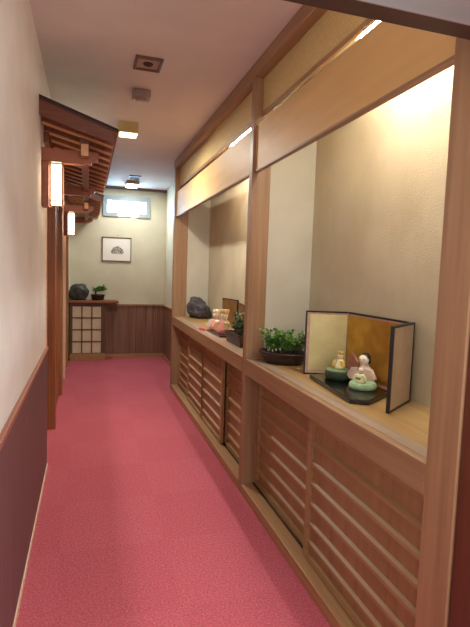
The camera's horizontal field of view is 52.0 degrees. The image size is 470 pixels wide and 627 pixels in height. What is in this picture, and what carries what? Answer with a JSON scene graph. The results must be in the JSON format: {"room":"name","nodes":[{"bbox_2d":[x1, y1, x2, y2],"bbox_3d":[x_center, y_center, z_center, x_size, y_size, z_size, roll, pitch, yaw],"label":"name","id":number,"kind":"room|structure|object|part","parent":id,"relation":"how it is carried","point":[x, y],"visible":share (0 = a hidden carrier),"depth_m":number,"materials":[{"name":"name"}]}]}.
{"room":"japanese inn corridor","nodes":[
{"label":"japanese inn corridor","id":0,"kind":"room"},
{"bbox_2d":[0,0,68,432],"bbox_3d":[-1.147,-0.190,2.687,0.100,2.540,9.020,0,5,-17],"label":"wall","id":1,"kind":"structure","parent":0,"point":[23,78],"depth_m":1.92,"materials":[{"name":"paint"}]},
{"bbox_2d":[0,354,46,626],"bbox_3d":[-0.534,0.848,0.842,0.008,0.770,4.958,0,5,-17],"label":"wainscoting","id":2,"kind":"structure","parent":1,"relation":"attached to","point":[23,454],"depth_m":1.94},
{"bbox_2d":[0,347,48,450],"bbox_3d":[-0.516,0.458,0.810,0.018,0.021,4.958,0,5,-17],"label":"trim","id":3,"kind":"structure","parent":1,"relation":"attached to","point":[9,423],"depth_m":1.87,"materials":[{"name":"brown wood"}]},
{"bbox_2d":[13,463,47,626],"bbox_3d":[-0.544,1.247,0.877,0.014,0.030,4.958,0,5,-17],"label":"baseboard","id":4,"kind":"structure","parent":1,"relation":"attached to","point":[40,498],"depth_m":2.19,"materials":[{"name":"beige wood"}]},
{"bbox_2d":[46,208,46,346],"bbox_3d":[-1.287,0.041,3.150,0.106,1.990,0.023,0,5,-17],"label":"trim","id":5,"kind":"structure","parent":1,"relation":"attached to","point":[46,208],"depth_m":3.13,"materials":[{"name":"brown wood"}]},
{"bbox_2d":[47,205,55,429],"bbox_3d":[-1.522,-0.039,3.931,0.112,2.000,0.080,0,5,-17],"label":"trim","id":6,"kind":"structure","parent":1,"relation":"attached to","point":[51,212],"depth_m":3.91,"materials":[{"name":"brown wood"}]},
{"bbox_2d":[41,161,63,207],"bbox_3d":[-1.079,-0.759,2.852,0.119,0.260,0.100,0,5,-17],"label":"wall lantern","id":7,"kind":"object","parent":1,"relation":"attached to","point":[52,174],"visible":1,"depth_m":2.82,"materials":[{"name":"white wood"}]},
{"bbox_3d":[-1.117,-0.758,2.841,0.040,0.257,0.100,0,5,-17],"label":"plate","id":8,"kind":"part","parent":7,"relation":"part of","materials":[{"name":"red wood"}]},
{"bbox_3d":[-1.058,-0.763,2.858,0.056,0.233,0.064,0,5,-17],"label":"lamp shade","id":9,"kind":"part","parent":7,"relation":"part of","materials":[{"name":"paper"}]},
{"bbox_3d":[-1.060,-0.762,2.858,0.079,0.255,0.084,0,5,-17],"label":"frame","id":10,"kind":"part","parent":7,"relation":"part of","materials":[{"name":"brown wood"}]},
{"bbox_2d":[56,205,58,405],"bbox_3d":[-1.675,-0.090,4.462,0.030,2.000,1.030,0,5,-17],"label":"door","id":11,"kind":"structure","parent":1,"relation":"in","point":[57,207],"depth_m":4.73,"materials":[{"name":"brown wood"}]},
{"bbox_2d":[59,206,62,394],"bbox_3d":[-1.847,-0.141,4.993,0.110,2.000,0.090,0,5,-17],"label":"trim","id":12,"kind":"structure","parent":1,"relation":"attached to","point":[60,207],"depth_m":4.96,"materials":[{"name":"brown wood"}]},
{"bbox_2d":[62,338,62,379],"bbox_3d":[-1.950,-0.177,5.362,0.030,2.000,0.680,0,5,-17],"label":"door","id":13,"kind":"structure","parent":1,"relation":"in","point":[62,338],"depth_m":5.72,"materials":[{"name":"brown wood"}]},
{"bbox_2d":[63,210,65,378],"bbox_3d":[-2.061,-0.209,5.695,0.112,2.000,0.025,0,5,-17],"label":"trim","id":14,"kind":"structure","parent":1,"relation":"attached to","point":[64,237],"depth_m":5.70,"materials":[{"name":"brown wood"}]},
{"bbox_2d":[66,235,68,365],"bbox_3d":[-2.298,-0.284,6.474,0.112,2.000,0.080,0,5,-17],"label":"trim","id":15,"kind":"structure","parent":1,"relation":"attached to","point":[67,237],"depth_m":6.46,"materials":[{"name":"brown wood"}]},
{"bbox_2d":[39,94,118,200],"bbox_3d":[-1.172,-1.127,3.686,0.423,0.323,2.090,0,5,-17],"label":"canopy","id":16,"kind":"object","parent":1,"relation":"attached to","point":[85,145],"visible":0.9,"depth_m":2.85,"materials":[{"name":"brown wood"}]},
{"bbox_3d":[-0.976,-0.925,2.860,0.318,0.075,0.065,0,5,-17],"label":"bracket arm","id":17,"kind":"part","parent":16,"relation":"part of","materials":[{"name":"red wood"}]},
{"bbox_3d":[-1.359,-1.046,4.117,0.318,0.075,0.065,0,5,-17],"label":"bracket arm","id":18,"kind":"part","parent":16,"relation":"part of","materials":[{"name":"red wood"}]},
{"bbox_2d":[64,182,103,222],"bbox_3d":[-1.948,-1.373,6.229,0.423,0.323,2.090,0,5,-17],"label":"canopy","id":19,"kind":"object","parent":1,"relation":"attached to","point":[92,207],"visible":0.82,"depth_m":5.50,"materials":[{"name":"red wood"}]},
{"bbox_2d":[64,212,74,235],"bbox_3d":[-1.861,-1.007,5.414,0.119,0.260,0.100,0,5,-17],"label":"wall lantern","id":20,"kind":"object","parent":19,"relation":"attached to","point":[69,218],"visible":1,"depth_m":5.38,"materials":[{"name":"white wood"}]},
{"bbox_3d":[-1.898,-1.006,5.403,0.040,0.257,0.100,0,5,-17],"label":"plate","id":21,"kind":"part","parent":20,"relation":"part of","materials":[{"name":"red wood"}]},
{"bbox_3d":[-1.840,-1.010,5.420,0.056,0.233,0.064,0,5,-17],"label":"lamp shade","id":22,"kind":"part","parent":20,"relation":"part of","materials":[{"name":"paper"}]},
{"bbox_3d":[-1.841,-1.009,5.420,0.079,0.255,0.084,0,5,-17],"label":"frame","id":23,"kind":"part","parent":20,"relation":"part of","materials":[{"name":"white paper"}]},
{"bbox_3d":[-1.752,-1.170,5.403,0.318,0.075,0.065,0,5,-17],"label":"bracket arm","id":24,"kind":"part","parent":19,"relation":"part of","materials":[{"name":"red wood"}]},
{"bbox_3d":[-2.135,-1.292,6.660,0.318,0.075,0.065,0,5,-17],"label":"bracket arm","id":25,"kind":"part","parent":19,"relation":"part of","materials":[{"name":"red wood"}]},
{"bbox_2d":[69,188,166,352],"bbox_3d":[-1.815,-0.605,7.231,2.250,2.540,0.100,0,5,-17],"label":"wall","id":26,"kind":"structure","parent":0,"point":[141,280],"depth_m":7.21,"materials":[{"name":"paint"}]},
{"bbox_2d":[102,236,130,261],"bbox_3d":[-1.755,-0.972,7.151,0.423,0.395,0.017,0,5,-17],"label":"framed picture","id":27,"kind":"object","parent":26,"relation":"attached to","point":[118,249],"visible":1,"depth_m":7.15,"materials":[{"name":"white paper"}]},
{"bbox_2d":[103,194,149,218],"bbox_3d":[-1.602,-1.581,7.137,0.680,0.305,0.024,0,5,-17],"label":"window","id":28,"kind":"structure","parent":26,"relation":"in","point":[113,205],"depth_m":7.13,"materials":[{"name":"white glass"}]},
{"bbox_3d":[-1.604,-1.574,7.144,0.560,0.170,0.006,0,5,-17],"label":"pane","id":29,"kind":"part","parent":28,"relation":"part of","materials":[{"name":"white glass"}]},
{"bbox_3d":[-1.588,-1.466,7.159,0.290,0.046,0.006,0,5,-17],"label":"vent pane","id":30,"kind":"part","parent":28,"relation":"part of","materials":[{"name":"white glass"}]},
{"bbox_2d":[105,353,162,357],"bbox_3d":[-1.536,0.641,7.371,0.875,0.055,0.025,0,5,-17],"label":"baseboard","id":31,"kind":"structure","parent":26,"relation":"attached to","point":[138,354],"depth_m":7.36,"materials":[{"name":"brown wood"}]},
{"bbox_2d":[105,305,163,353],"bbox_3d":[-1.524,0.247,7.343,0.875,0.735,0.012,0,5,-17],"label":"trim","id":32,"kind":"structure","parent":26,"relation":"attached to","point":[129,329],"depth_m":7.33,"materials":[{"name":"brown wood"}]},
{"bbox_2d":[106,304,162,305],"bbox_3d":[-1.509,-0.131,7.302,0.875,0.025,0.030,0,5,-17],"label":"trim","id":33,"kind":"structure","parent":26,"relation":"attached to","point":[106,304],"depth_m":7.29,"materials":[{"name":"brown wood"}]},
{"bbox_2d":[106,186,166,192],"bbox_3d":[-1.698,-1.845,7.079,1.392,0.035,0.030,0,5,-17],"label":"trim","id":34,"kind":"structure","parent":26,"relation":"attached to","point":[110,187],"depth_m":7.15,"materials":[{"name":"brown wood"}]},
{"bbox_2d":[29,0,301,189],"bbox_3d":[-0.461,-1.479,2.825,2.250,0.050,9.120,0,5,-17],"label":"ceiling","id":35,"kind":"structure","parent":0,"point":[89,49],"depth_m":2.74,"materials":[{"name":"plaster"}]},
{"bbox_2d":[118,121,138,138],"bbox_3d":[-0.886,-1.521,3.993,0.158,0.096,0.140,0,5,-17],"label":"ceiling light","id":36,"kind":"object","parent":35,"relation":"attached to","point":[126,129],"visible":1,"depth_m":3.94,"materials":[{"name":"beige wood"}]},
{"bbox_2d":[119,132,136,138],"bbox_3d":[-0.887,-1.478,3.996,0.138,0.010,0.120,0,5,-17],"label":"diffuser","id":37,"kind":"object","parent":36,"relation":"attached to","point":[121,134],"depth_m":3.97,"materials":[{"name":"white plastic"}]},
{"bbox_2d":[125,180,138,187],"bbox_3d":[-1.423,-1.786,6.659,0.170,0.062,0.280,0,5,-17],"label":"ceiling light","id":38,"kind":"object","parent":35,"relation":"attached to","point":[129,183],"visible":1,"depth_m":6.54,"materials":[{"name":"white plastic"}]},
{"bbox_2d":[126,184,137,187],"bbox_3d":[-1.423,-1.761,6.661,0.150,0.012,0.260,0,5,-17],"label":"diffuser","id":39,"kind":"object","parent":38,"relation":"attached to","point":[127,185],"depth_m":6.64,"materials":[{"name":"white plastic"}]},
{"bbox_2d":[128,175,140,179],"bbox_3d":[-1.314,-1.777,6.305,0.150,0.012,0.260,0,5,-17],"label":"ceiling vent","id":40,"kind":"object","parent":35,"relation":"in","point":[131,177],"visible":1,"depth_m":6.29,"materials":[{"name":"white metal"}]},
{"bbox_2d":[132,88,150,101],"bbox_3d":[-0.632,-1.465,3.246,0.120,0.062,0.100,0,5,-17],"label":"smoke detector","id":41,"kind":"object","parent":35,"relation":"attached to","point":[140,95],"visible":1,"depth_m":3.21,"materials":[{"name":"white plastic"}]},
{"bbox_2d":[133,54,163,72],"bbox_3d":[-0.504,-1.446,2.794,0.156,0.014,0.180,0,5,-17],"label":"ceiling vent","id":42,"kind":"object","parent":35,"relation":"in","point":[143,63],"visible":1,"depth_m":2.78,"materials":[{"name":"brown metal"}]},
{"bbox_3d":[-0.504,-1.450,2.793,0.126,0.006,0.144,0,5,-17],"label":"plate","id":43,"kind":"part","parent":42,"relation":"part of","materials":[{"name":"beige metal"}]},
{"bbox_2d":[164,184,173,307],"bbox_3d":[-0.737,-0.501,6.455,0.100,2.540,2.025,0,5,-17],"label":"wall","id":44,"kind":"structure","parent":0,"point":[170,192],"depth_m":7.01,"materials":[{"name":"paint"}]},
{"bbox_2d":[162,354,169,365],"bbox_3d":[-0.833,0.740,6.529,0.022,0.050,1.995,0,5,-17],"label":"baseboard","id":45,"kind":"structure","parent":44,"relation":"attached to","point":[163,356],"depth_m":7.05,"materials":[{"name":"brown wood"}]},
{"bbox_2d":[163,307,171,360],"bbox_3d":[-0.815,0.346,6.497,0.012,0.740,1.995,0,5,-17],"label":"trim","id":46,"kind":"structure","parent":44,"relation":"attached to","point":[167,313],"depth_m":7.05,"materials":[{"name":"brown wood"}]},
{"bbox_2d":[16,357,330,626],"bbox_3d":[-0.548,1.100,3.047,2.250,0.050,9.120,0,5,-17],"label":"floor","id":47,"kind":"structure","parent":0,"point":[140,523],"depth_m":2.52,"materials":[{"name":"carpet"}]},
{"bbox_2d":[69,299,118,360],"bbox_3d":[-2.065,0.241,7.031,0.682,0.873,0.288,0,5,-17],"label":"cabinet","id":48,"kind":"object","parent":47,"relation":"on","point":[87,317],"visible":0.99,"depth_m":6.96,"materials":[{"name":"brown wood"}]},
{"bbox_2d":[69,284,88,299],"bbox_3d":[-2.251,-0.316,6.945,0.290,0.236,0.194,0,5,-17],"label":"stone","id":49,"kind":"object","parent":48,"relation":"on","point":[77,291],"visible":0.98,"depth_m":6.88,"materials":[{"name":"grey stone"}]},
{"bbox_3d":[-2.162,0.624,7.063,0.497,0.100,0.185,0,5,-17],"label":"board","id":50,"kind":"part","parent":48,"relation":"part of","materials":[{"name":"brown wood"}]},
{"bbox_3d":[-2.150,0.204,7.034,0.497,0.742,0.170,0,5,-17],"label":"frame","id":51,"kind":"part","parent":48,"relation":"part of","materials":[{"name":"brown wood"}]},
{"bbox_2d":[91,284,107,299],"bbox_3d":[-1.972,-0.312,7.022,0.257,0.234,0.153,0,5,-17],"label":"bonsai","id":52,"kind":"object","parent":48,"relation":"on","point":[95,296],"visible":1,"depth_m":6.99,"materials":[{"name":"plant"}]},
{"bbox_2d":[91,294,104,299],"bbox_3d":[-2.000,-0.237,7.021,0.204,0.084,0.153,0,5,-17],"label":"pot","id":53,"kind":"object","parent":52,"relation":"attached to","point":[94,296],"depth_m":6.97,"materials":[{"name":"brown ceramic"}]},
{"bbox_2d":[171,330,241,487],"bbox_3d":[-0.256,0.576,4.225,0.180,0.810,2.570,0,5,-17],"label":"base cabinet","id":54,"kind":"object","parent":47,"relation":"on","point":[208,388],"visible":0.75,"depth_m":3.86,"materials":[{"name":"brown wood"}]},
{"bbox_3d":[-0.522,0.491,5.116,0.022,0.672,0.698,0,5,-17],"label":"door","id":55,"kind":"part","parent":54,"relation":"part of","materials":[{"name":"brown wood"}]},
{"bbox_3d":[-0.516,0.502,5.119,0.006,0.603,0.626,0,5,-17],"label":"door panel","id":56,"kind":"part","parent":54,"relation":"part of","materials":[{"name":"brown wood"}]},
{"bbox_3d":[-0.368,0.551,4.487,0.022,0.672,0.660,0,5,-17],"label":"door","id":57,"kind":"part","parent":54,"relation":"part of","materials":[{"name":"brown wood"}]},
{"bbox_3d":[-0.361,0.561,4.490,0.006,0.603,0.588,0,5,-17],"label":"door panel","id":58,"kind":"part","parent":54,"relation":"part of","materials":[{"name":"brown wood"}]},
{"bbox_3d":[-0.276,0.950,4.255,0.165,0.060,2.570,0,5,-17],"label":"sill","id":59,"kind":"part","parent":54,"relation":"part of","materials":[{"name":"brown wood"}]},
{"bbox_2d":[172,316,242,371],"bbox_3d":[-0.137,0.196,4.224,0.403,0.095,2.570,0,5,-17],"label":"countertop","id":60,"kind":"structure","parent":54,"relation":"on","point":[229,352],"depth_m":3.82,"materials":[{"name":"brown wood"}]},
{"bbox_2d":[186,296,210,318],"bbox_3d":[-0.398,-0.071,5.291,0.267,0.233,0.315,3,5,7],"label":"stone","id":61,"kind":"object","parent":60,"relation":"on","point":[196,307],"visible":1,"depth_m":5.19,"materials":[{"name":"grey stone"}]},
{"bbox_2d":[207,329,225,337],"bbox_3d":[-0.116,0.162,3.981,0.140,0.016,0.420,0,5,-17],"label":"stand","id":62,"kind":"object","parent":60,"relation":"on","point":[208,330],"visible":0.45,"depth_m":3.85,"materials":[{"name":"brown wood"}]},
{"bbox_2d":[207,309,220,330],"bbox_3d":[-0.160,0.053,4.076,0.129,0.179,0.160,0,5,-17],"label":"doll","id":63,"kind":"object","parent":62,"relation":"on","point":[216,313],"visible":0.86,"depth_m":4.07,"materials":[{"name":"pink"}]},
{"bbox_3d":[-0.155,-0.019,4.083,0.067,0.036,0.066,0,5,-17],"label":"crown","id":64,"kind":"part","parent":63,"relation":"part of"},
{"bbox_2d":[213,309,231,333],"bbox_3d":[-0.086,0.064,3.868,0.143,0.200,0.178,0,5,-17],"label":"doll","id":65,"kind":"object","parent":62,"relation":"on","point":[219,327],"visible":0.91,"depth_m":3.85,"materials":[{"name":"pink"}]},
{"bbox_3d":[-0.081,-0.017,3.874,0.074,0.040,0.074,0,5,-17],"label":"crown","id":66,"kind":"part","parent":65,"relation":"part of","materials":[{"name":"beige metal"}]},
{"bbox_2d":[222,298,243,329],"bbox_3d":[0.003,0.013,4.297,0.062,0.264,0.662,0,5,-17],"label":"folding screen","id":67,"kind":"object","parent":60,"relation":"on","point":[233,305],"visible":0.42,"depth_m":4.40,"materials":[{"name":"black"}]},
{"bbox_2d":[223,312,243,347],"bbox_3d":[0.043,0.102,3.459,0.190,0.235,0.359,0,5,-17],"label":"potted plant","id":68,"kind":"object","parent":60,"relation":"on","point":[235,337],"visible":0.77,"depth_m":3.42,"materials":[{"name":"green plant"}]},
{"bbox_3d":[0.047,0.178,3.465,0.158,0.082,0.348,0,5,-17],"label":"planter","id":69,"kind":"part","parent":68,"relation":"part of","materials":[{"name":"brown ceramic"}]},
{"bbox_3d":[-0.178,0.619,3.890,0.006,0.603,0.588,0,5,-17],"label":"door panel","id":70,"kind":"part","parent":54,"relation":"part of","materials":[{"name":"brown wood"}]},
{"bbox_3d":[-0.185,0.609,3.887,0.022,0.672,0.660,0,5,-17],"label":"door","id":71,"kind":"part","parent":54,"relation":"part of","materials":[{"name":"brown wood"}]},
{"bbox_3d":[-0.177,0.577,4.249,0.015,0.810,2.570,0,5,-17],"label":"panel","id":72,"kind":"part","parent":54,"relation":"part of","materials":[{"name":"brown wood"}]},
{"bbox_3d":[0.030,0.666,3.308,0.022,0.672,0.638,0,5,-17],"label":"door","id":73,"kind":"part","parent":54,"relation":"part of","materials":[{"name":"brown wood"}]},
{"bbox_3d":[0.036,0.676,3.311,0.006,0.603,0.566,0,5,-17],"label":"door panel","id":74,"kind":"part","parent":54,"relation":"part of","materials":[{"name":"brown wood"}]},
{"bbox_2d":[241,383,423,626],"bbox_3d":[0.369,0.774,2.176,0.180,0.810,1.613,0,5,-17],"label":"base cabinet","id":75,"kind":"object","parent":47,"relation":"on","point":[349,529],"visible":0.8,"depth_m":1.92,"materials":[{"name":"brown wood"}]},
{"bbox_3d":[0.263,0.740,2.545,0.022,0.672,0.838,0,5,-17],"label":"door","id":76,"kind":"part","parent":75,"relation":"part of","materials":[{"name":"brown wood"}]},
{"bbox_3d":[0.269,0.750,2.547,0.006,0.603,0.766,0,5,-17],"label":"door panel","id":77,"kind":"part","parent":75,"relation":"part of","materials":[{"name":"brown wood"}]},
{"bbox_3d":[0.349,1.147,2.206,0.165,0.060,1.613,0,5,-17],"label":"sill","id":78,"kind":"part","parent":75,"relation":"part of","materials":[{"name":"brown wood"}]},
{"bbox_2d":[245,358,429,495],"bbox_3d":[0.489,0.394,2.175,0.403,0.095,1.613,0,5,-17],"label":"countertop","id":79,"kind":"structure","parent":75,"relation":"on","point":[396,441],"depth_m":1.79,"materials":[{"name":"brown wood"}]},
{"bbox_2d":[259,328,304,365],"bbox_3d":[0.280,0.187,2.776,0.306,0.197,0.218,5,6,29],"label":"potted plant","id":80,"kind":"object","parent":79,"relation":"on","point":[281,350],"visible":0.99,"depth_m":2.72,"materials":[{"name":"green plant"}]},
{"bbox_3d":[0.280,0.252,2.782,0.258,0.068,0.256,0,5,-17],"label":"pot","id":81,"kind":"part","parent":80,"relation":"part of","materials":[{"name":"black ceramic"}]},
{"bbox_2d":[310,374,386,404],"bbox_3d":[0.521,0.335,2.190,0.216,0.020,0.525,1,5,-12],"label":"display tray","id":82,"kind":"object","parent":79,"relation":"on","point":[342,389],"visible":0.56,"depth_m":2.06,"materials":[{"name":"black paint"}]},
{"bbox_2d":[325,367,350,380],"bbox_3d":[0.500,0.290,2.318,0.132,0.046,0.132,0,5,-17],"label":"cushion","id":83,"kind":"object","parent":82,"relation":"on","point":[331,373],"visible":0.71,"depth_m":2.27,"materials":[{"name":"green fabric"}]},
{"bbox_2d":[332,350,345,369],"bbox_3d":[0.507,0.223,2.313,0.047,0.088,0.072,-2,6,-38],"label":"doll","id":84,"kind":"object","parent":83,"relation":"on","point":[339,364],"visible":1,"depth_m":2.30,"materials":[{"name":"yellow fabric"}]},
{"bbox_2d":[345,352,376,381],"bbox_3d":[0.598,0.252,2.230,0.098,0.141,0.156,-1,6,-31],"label":"doll","id":85,"kind":"object","parent":82,"relation":"on","point":[353,364],"visible":0.88,"depth_m":2.22,"materials":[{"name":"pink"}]},
{"bbox_2d":[349,380,376,390],"bbox_3d":[0.565,0.317,2.130,0.120,0.028,0.120,0,5,-17],"label":"cushion","id":86,"kind":"object","parent":82,"relation":"on","point":[369,385],"visible":0.88,"depth_m":2.09,"materials":[{"name":"green fabric"}]},
{"bbox_2d":[352,368,366,383],"bbox_3d":[0.552,0.271,2.111,0.053,0.065,0.066,0,5,-17],"label":"doll","id":87,"kind":"object","parent":86,"relation":"on","point":[360,377],"visible":1,"depth_m":2.10,"materials":[{"name":"beige"}]},
{"bbox_2d":[303,310,414,413],"bbox_3d":[0.571,0.181,2.179,0.230,0.332,0.726,0,5,-17],"label":"folding screen","id":88,"kind":"object","parent":79,"relation":"on","point":[389,342],"visible":0.87,"depth_m":2.27,"materials":[{"name":"gold metal"}]},
{"bbox_3d":[0.466,0.152,2.485,0.213,0.330,0.012,2,5,1],"label":"panel frame","id":89,"kind":"part","parent":88,"relation":"part of","materials":[{"name":"black"}]},
{"bbox_3d":[0.657,0.179,2.248,0.012,0.330,0.492,0,5,-19],"label":"panel frame","id":90,"kind":"part","parent":88,"relation":"part of","materials":[{"name":"black"}]},
{"bbox_3d":[0.658,0.207,1.909,0.014,0.332,0.249,6,6,37],"label":"panel frame","id":91,"kind":"part","parent":88,"relation":"part of","materials":[{"name":"black"}]},
{"bbox_3d":[0.660,0.207,1.907,0.004,0.316,0.233,6,6,37],"label":"panel","id":92,"kind":"part","parent":88,"relation":"part of","materials":[{"name":"beige paper"}]},
{"bbox_3d":[0.454,0.810,1.796,0.022,0.672,0.831,0,5,-17],"label":"door","id":93,"kind":"part","parent":75,"relation":"part of","materials":[{"name":"brown wood"}]},
{"bbox_3d":[0.460,0.821,1.799,0.006,0.603,0.759,0,5,-17],"label":"door panel","id":94,"kind":"part","parent":75,"relation":"part of","materials":[{"name":"brown wood"}]},
{"bbox_2d":[186,170,210,315],"bbox_3d":[-0.430,-0.365,5.464,0.247,2.459,0.055,0,5,-17],"label":"wall","id":95,"kind":"structure","parent":0,"point":[198,217],"depth_m":5.41,"materials":[{"name":"paint"}]},
{"bbox_2d":[170,168,188,388],"bbox_3d":[-0.623,-0.366,5.402,0.155,2.460,0.060,0,5,-17],"label":"trim","id":96,"kind":"structure","parent":95,"relation":"attached to","point":[180,226],"depth_m":5.37,"materials":[{"name":"brown wood"}]},
{"bbox_2d":[202,40,355,169],"bbox_3d":[0.192,-1.432,3.292,0.343,0.080,4.248,0,5,-17],"label":"ceiling","id":97,"kind":"structure","parent":0,"point":[353,41],"depth_m":2.60,"materials":[{"name":"paint"}]},
{"bbox_2d":[229,128,250,146],"bbox_3d":[0.067,-1.389,3.677,0.050,0.079,0.680,0,5,-17],"label":"lamp","id":98,"kind":"object","parent":97,"relation":"attached to","point":[244,134],"visible":0.13,"depth_m":3.73,"materials":[{"name":"white plastic"}]},
{"bbox_2d":[354,20,379,40],"bbox_3d":[0.640,-1.208,1.801,0.050,0.079,0.680,0,5,-17],"label":"lamp","id":99,"kind":"object","parent":97,"relation":"attached to","point":[377,21],"visible":0.24,"depth_m":2.04,"materials":[{"name":"white plastic"}]},
{"bbox_2d":[264,85,316,350],"bbox_3d":[0.330,-0.539,2.915,0.287,1.623,0.050,0,5,-17],"label":"wall","id":100,"kind":"structure","parent":0,"point":[292,181],"depth_m":2.90,"materials":[{"name":"paint"}]},
{"bbox_2d":[176,174,248,216],"bbox_3d":[-0.265,-0.947,4.075,0.028,0.010,2.570,0,5,-17],"label":"trim","id":101,"kind":"structure","parent":100,"relation":"attached to","point":[246,177],"depth_m":3.60,"materials":[{"name":"brown wood"}]},
{"bbox_2d":[176,130,250,215],"bbox_3d":[-0.261,-1.079,4.063,0.018,0.256,2.570,0,5,-17],"label":"panel","id":102,"kind":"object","parent":100,"relation":"attached to","point":[232,165],"depth_m":3.58,"materials":[{"name":"brown wood"}]},
{"bbox_2d":[179,122,250,187],"bbox_3d":[-0.229,-1.271,4.055,0.015,0.025,2.570,0,5,-17],"label":"trim","id":103,"kind":"structure","parent":100,"relation":"attached to","point":[248,126],"depth_m":3.66,"materials":[{"name":"brown wood"}]},
{"bbox_2d":[180,92,251,184],"bbox_3d":[-0.223,-1.377,4.046,0.007,0.188,2.570,0,5,-17],"label":"trim","id":104,"kind":"structure","parent":100,"relation":"attached to","point":[240,117],"depth_m":3.66,"materials":[{"name":"beige paint"}]},
{"bbox_2d":[174,5,326,168],"bbox_3d":[0.009,-1.430,3.196,0.064,0.080,4.445,0,5,-17],"label":"trim","id":105,"kind":"structure","parent":100,"relation":"attached to","point":[306,16],"depth_m":2.67,"materials":[{"name":"brown wood"}]},
{"bbox_2d":[238,77,272,492],"bbox_3d":[0.123,-0.125,2.892,0.115,2.460,0.060,0,5,-17],"label":"trim","id":106,"kind":"structure","parent":100,"relation":"attached to","point":[259,183],"depth_m":2.86,"materials":[{"name":"brown wood"}]},
{"bbox_2d":[263,10,366,110],"bbox_3d":[0.402,-1.179,1.997,0.007,0.188,1.613,0,5,-17],"label":"trim","id":107,"kind":"structure","parent":100,"relation":"attached to","point":[333,27],"depth_m":2.19,"materials":[{"name":"brown wood"}]},
{"bbox_2d":[262,18,376,115],"bbox_3d":[0.397,-1.073,2.006,0.015,0.025,1.613,0,5,-17],"label":"trim","id":108,"kind":"structure","parent":100,"relation":"attached to","point":[367,23],"depth_m":2.05,"materials":[{"name":"brown wood"}]},
{"bbox_2d":[255,55,454,172],"bbox_3d":[0.360,-0.749,2.026,0.028,0.010,1.613,0,5,-17],"label":"trim","id":109,"kind":"structure","parent":100,"relation":"attached to","point":[449,62],"depth_m":1.65,"materials":[{"name":"brown wood"}]},
{"bbox_2d":[255,21,455,169],"bbox_3d":[0.364,-0.881,2.014,0.018,0.256,1.613,0,5,-17],"label":"valance panel","id":110,"kind":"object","parent":100,"relation":"attached to","point":[388,56],"depth_m":1.76,"materials":[{"name":"brown wood"}]},
{"bbox_2d":[208,65,453,407],"bbox_3d":[0.372,-0.200,3.397,0.080,2.540,4.490,0,5,-17],"label":"wall","id":111,"kind":"structure","parent":0,"point":[380,176],"depth_m":2.26,"materials":[{"name":"paint"}]},
{"bbox_3d":[0.815,0.034,1.332,0.277,2.459,0.117,0,5,-17],"label":"wall","id":112,"kind":"structure","parent":0,"visible":0},
{"bbox_2d":[284,0,469,39],"bbox_3d":[-0.073,-0.654,0.887,1.870,0.054,0.052,0,5,-17],"label":"trim","id":113,"kind":"structure","parent":112,"relation":"attached to","point":[445,17],"depth_m":1.01,"materials":[{"name":"brown wood"}]},
{"bbox_2d":[415,37,469,626],"bbox_3d":[0.622,0.032,1.274,0.125,2.460,0.115,0,5,-17],"label":"wooden post","id":114,"kind":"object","parent":112,"relation":"attached to","point":[452,332],"depth_m":1.26,"materials":[{"name":"brown wood"}]},
{"bbox_2d":[448,347,469,626],"bbox_3d":[0.658,0.322,1.211,0.148,1.896,0.074,0,5,-17],"label":"trim","id":115,"kind":"structure","parent":112,"relation":"attached to","point":[459,611],"depth_m":1.22,"materials":[{"name":"brown wood"}]}
]}

